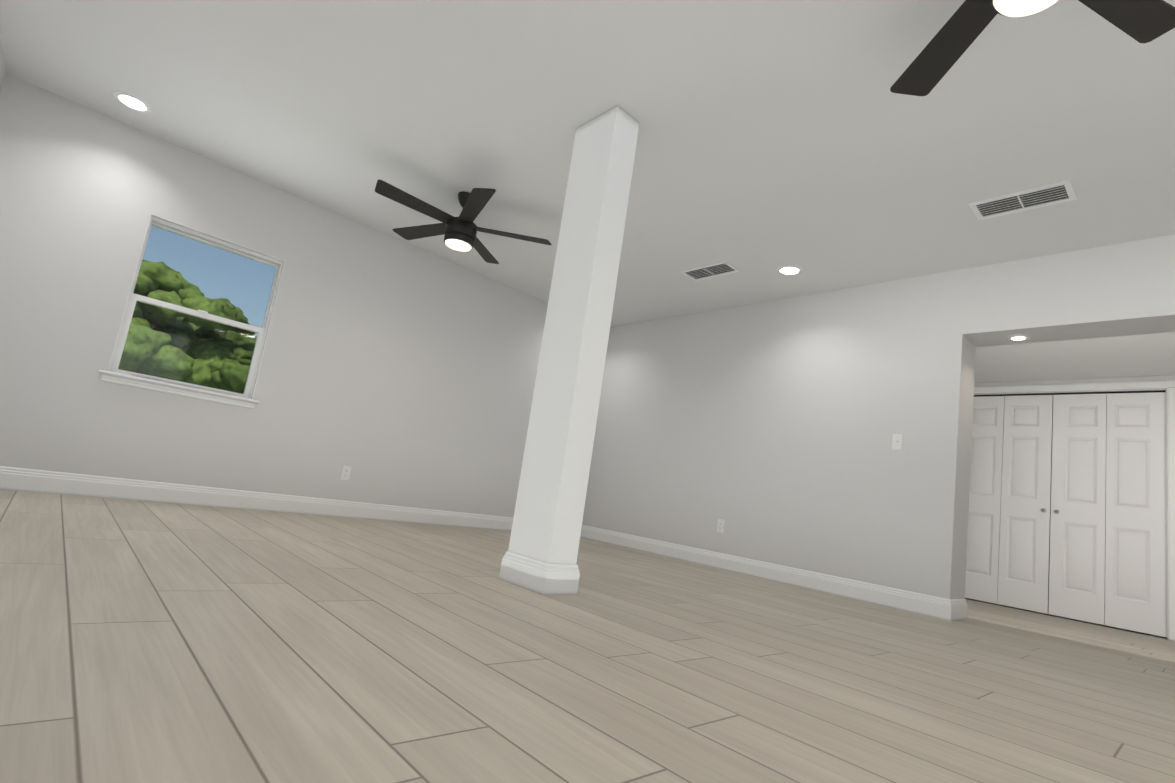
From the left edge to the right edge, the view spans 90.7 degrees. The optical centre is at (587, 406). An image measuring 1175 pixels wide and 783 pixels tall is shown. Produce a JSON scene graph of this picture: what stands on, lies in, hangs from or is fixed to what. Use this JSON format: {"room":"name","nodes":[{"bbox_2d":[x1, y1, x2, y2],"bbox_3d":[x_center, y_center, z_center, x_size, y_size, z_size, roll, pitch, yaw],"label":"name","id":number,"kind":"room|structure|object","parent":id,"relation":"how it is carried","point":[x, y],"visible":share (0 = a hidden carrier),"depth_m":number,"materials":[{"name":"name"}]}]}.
{"room":"empty living room","nodes":[
{"label":"empty living room","id":0,"kind":"room"},
{"bbox_2d":[0,30,6,91],"bbox_3d":[-0.891,-0.884,0.169,0.150,2.440,8.360,16,-12,-41],"label":"wall","id":1,"kind":"structure","parent":0,"point":[3,72],"depth_m":3.34,"materials":[{"name":"paint"}]},
{"bbox_2d":[0,74,547,517],"bbox_3d":[-1.787,-0.256,5.108,5.624,2.440,0.150,16,-12,-41],"label":"wall","id":2,"kind":"structure","parent":0,"point":[395,371],"depth_m":4.40,"materials":[{"name":"paint"}]},
{"bbox_2d":[99,370,259,408],"bbox_3d":[-2.826,-0.109,4.060,0.938,0.066,0.087,16,-12,-41],"label":"window sill","id":3,"kind":"structure","parent":2,"relation":"attached to","point":[133,381],"depth_m":4.01,"materials":[{"name":"white wood"}]},
{"bbox_2d":[107,214,284,398],"bbox_3d":[-2.789,-0.682,4.199,0.858,1.107,0.149,16,-12,-41],"label":"window","id":4,"kind":"structure","parent":2,"relation":"in","point":[217,242],"depth_m":4.19,"materials":[{"name":"white plastic"}]},
{"bbox_2d":[0,466,512,530],"bbox_3d":[-1.952,0.855,4.823,5.109,0.133,0.016,16,-12,-41],"label":"baseboard","id":5,"kind":"structure","parent":2,"relation":"attached to","point":[30,480],"depth_m":4.19,"materials":[{"name":"white wood"}]},
{"bbox_2d":[340,465,350,479],"bbox_3d":[-1.996,0.547,4.794,0.070,0.115,0.008,16,-12,-41],"label":"electrical outlet","id":6,"kind":"object","parent":2,"relation":"attached to","point":[345,473],"visible":1,"depth_m":4.79,"materials":[{"name":"white plastic"}]},
{"bbox_2d":[0,489,1174,782],"bbox_3d":[1.825,1.204,2.720,8.307,0.100,8.510,16,-12,-41],"label":"floor","id":7,"kind":"structure","parent":0,"point":[144,641],"depth_m":1.56,"materials":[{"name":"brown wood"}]},
{"bbox_2d":[508,105,638,563],"bbox_3d":[-0.067,-0.334,2.966,0.172,2.440,0.321,16,-12,-41],"label":"column","id":8,"kind":"structure","parent":7,"relation":"on","point":[551,498],"depth_m":2.88,"materials":[{"name":"white paint"}]},
{"bbox_2d":[499,551,579,593],"bbox_3d":[-0.232,0.795,2.792,0.204,0.133,0.353,16,-12,-41],"label":"baseboard","id":9,"kind":"structure","parent":8,"relation":"attached to","point":[538,576],"depth_m":2.69,"materials":[{"name":"white wood"}]},
{"bbox_2d":[0,0,1174,326],"bbox_3d":[1.219,-1.558,2.218,5.624,0.100,8.510,16,-12,-41],"label":"ceiling","id":10,"kind":"structure","parent":0,"point":[774,136],"depth_m":3.08,"materials":[{"name":"paint"}]},
{"bbox_2d":[113,91,151,112],"bbox_3d":[-2.817,-1.883,3.592,0.198,0.008,0.198,16,-12,-41],"label":"recessed light","id":11,"kind":"object","parent":10,"relation":"in","point":[133,102],"visible":1,"depth_m":3.58,"materials":[{"name":"white plastic"}]},
{"bbox_2d":[375,179,551,263],"bbox_3d":[-0.914,-1.327,4.100,1.206,0.396,1.240,16,-12,-41],"label":"fan","id":12,"kind":"object","parent":10,"relation":"hanging from","point":[459,233],"visible":1,"depth_m":4.03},
{"bbox_2d":[680,261,740,280],"bbox_3d":[1.020,-1.126,4.843,0.220,0.014,0.460,16,-12,-41],"label":"ceiling vent","id":13,"kind":"object","parent":10,"relation":"in","point":[711,270],"visible":1,"depth_m":4.83,"materials":[{"name":"white plastic"}]},
{"bbox_2d":[777,265,802,274],"bbox_3d":[1.605,-1.081,4.604,0.198,0.008,0.198,16,-12,-41],"label":"recessed light","id":14,"kind":"object","parent":10,"relation":"in","point":[790,270],"visible":1,"depth_m":4.59,"materials":[{"name":"white plastic"}]},
{"bbox_2d":[968,180,1076,219],"bbox_3d":[2.453,-1.156,3.280,0.220,0.014,0.460,16,-12,-41],"label":"ceiling vent","id":15,"kind":"object","parent":10,"relation":"in","point":[1048,195],"visible":1,"depth_m":3.26,"materials":[{"name":"white plastic"}]},
{"bbox_2d":[890,0,1174,95],"bbox_3d":[1.335,-1.373,1.659,1.240,0.396,1.208,16,-12,-41],"label":"fan","id":16,"kind":"object","parent":10,"relation":"hanging from","point":[955,37],"visible":1,"depth_m":1.92,"materials":[{"name":"black wood"}]},
{"bbox_2d":[582,234,1174,598],"bbox_3d":[2.950,0.231,3.770,0.335,2.440,8.210,16,-12,-41],"label":"wall","id":17,"kind":"structure","parent":0,"point":[766,430],"depth_m":4.59,"materials":[{"name":"paint"}]},
{"bbox_2d":[716,519,724,532],"bbox_3d":[1.188,1.063,5.182,0.008,0.115,0.070,16,-12,-41],"label":"electrical outlet","id":18,"kind":"object","parent":17,"relation":"attached to","point":[720,525],"visible":1,"depth_m":5.18,"materials":[{"name":"white plastic"}]},
{"bbox_2d":[580,525,955,620],"bbox_3d":[1.137,1.355,5.139,0.016,0.133,3.670,16,-12,-41],"label":"baseboard","id":19,"kind":"structure","parent":17,"relation":"attached to","point":[933,606],"depth_m":4.60,"materials":[{"name":"white wood"}]},
{"bbox_2d":[892,434,902,449],"bbox_3d":[2.264,0.256,4.244,0.021,0.115,0.070,16,-12,-41],"label":"light switch","id":20,"kind":"object","parent":17,"relation":"attached to","point":[897,441],"visible":1,"depth_m":4.25,"materials":[{"name":"white plastic"}]},
{"bbox_2d":[956,599,967,619],"bbox_3d":[2.501,1.366,3.910,0.300,0.133,0.016,16,-12,-41],"label":"baseboard","id":21,"kind":"structure","parent":17,"relation":"attached to","point":[961,604],"depth_m":3.94,"materials":[{"name":"white wood"}]},
{"bbox_2d":[1006,335,1030,340],"bbox_3d":[2.970,-0.473,3.999,0.138,0.008,0.138,16,-12,-41],"label":"recessed light","id":22,"kind":"object","parent":17,"relation":"in","point":[1016,337],"visible":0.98,"depth_m":3.99,"materials":[{"name":"white plastic"}]},
{"bbox_2d":[974,375,1174,386],"bbox_3d":[5.500,0.862,4.529,0.750,2.165,5.900,16,-12,-41],"label":"wall","id":23,"kind":"structure","parent":0,"point":[1106,380],"depth_m":5.36,"materials":[{"name":"paint"}]},
{"bbox_2d":[965,396,1004,603],"bbox_3d":[3.900,0.885,5.786,0.034,2.016,0.378,16,-12,-41],"label":"closet door","id":24,"kind":"structure","parent":23,"relation":"in","point":[982,559],"depth_m":5.73,"materials":[{"name":"white wood"}]},
{"bbox_2d":[997,395,1052,613],"bbox_3d":[4.146,0.876,5.496,0.066,2.016,0.376,16,-12,-41],"label":"closet door","id":25,"kind":"structure","parent":23,"relation":"in","point":[1024,559],"depth_m":5.49,"materials":[{"name":"white wood"}]},
{"bbox_2d":[966,390,1166,637],"bbox_3d":[4.300,0.878,5.382,0.065,2.045,1.526,16,-12,-41],"label":"trim","id":26,"kind":"structure","parent":23,"relation":"attached to","point":[1051,473],"depth_m":5.32,"materials":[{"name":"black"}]},
{"bbox_2d":[974,380,1174,640],"bbox_3d":[4.286,0.836,5.370,0.128,2.120,1.674,16,-12,-41],"label":"door frame","id":27,"kind":"structure","parent":23,"relation":"attached to","point":[1168,386],"depth_m":4.87,"materials":[{"name":"white wood"}]},
{"bbox_2d":[1048,394,1106,624],"bbox_3d":[4.404,0.871,5.214,0.066,2.016,0.376,16,-12,-41],"label":"closet door","id":28,"kind":"structure","parent":23,"relation":"in","point":[1077,542],"depth_m":5.21,"materials":[{"name":"white wood"}]},
{"bbox_2d":[1105,392,1166,636],"bbox_3d":[4.672,0.868,4.945,0.034,2.016,0.376,16,-12,-41],"label":"closet door","id":29,"kind":"structure","parent":23,"relation":"in","point":[1136,561],"depth_m":4.93,"materials":[{"name":"white wood"}]},
{"bbox_2d":[974,332,1174,382],"bbox_3d":[4.983,-0.581,4.083,2.683,0.375,6.200,16,-12,-41],"label":"wall","id":30,"kind":"structure","parent":0,"point":[1142,355],"depth_m":4.87,"materials":[{"name":"paint"}]},
{"bbox_3d":[-51.734,3.106,70.855,180.000,0.200,164.320,16,-11,-41],"label":"ground","id":31,"kind":"structure","parent":0,"visible":0},
{"bbox_2d":[132,302,143,318],"bbox_3d":[-50.119,-6.573,50.793,18.455,13.629,19.499,16,-11,-41],"label":"tree","id":32,"kind":"object","parent":31,"relation":"on","point":[140,315],"depth_m":53.92,"materials":[{"name":"green plant"}]},
{"bbox_2d":[118,261,231,391],"bbox_3d":[-40.441,-5.386,53.630,16.283,15.057,16.506,16,-11,-41],"label":"tree","id":33,"kind":"object","parent":31,"relation":"on","point":[176,286],"depth_m":50.48,"materials":[{"name":"green plant"}]},
{"bbox_2d":[142,259,251,341],"bbox_3d":[-59.074,-7.946,79.914,28.669,21.713,29.370,16,-11,-41],"label":"tree","id":34,"kind":"object","parent":31,"relation":"on","point":[227,335],"depth_m":81.92,"materials":[{"name":"green plant"}]},
{"bbox_2d":[167,298,254,393],"bbox_3d":[-36.296,-3.450,58.066,12.459,13.775,11.830,16,-11,-41],"label":"tree","id":35,"kind":"object","parent":31,"relation":"on","point":[212,337],"depth_m":55.70,"materials":[{"name":"green plant"}]},
{"bbox_2d":[233,336,256,350],"bbox_3d":[-32.415,-3.153,67.078,20.045,16.896,20.022,16,-11,-41],"label":"tree","id":36,"kind":"object","parent":31,"relation":"on","point":[246,347],"depth_m":60.70,"materials":[{"name":"green plant"}]}
]}

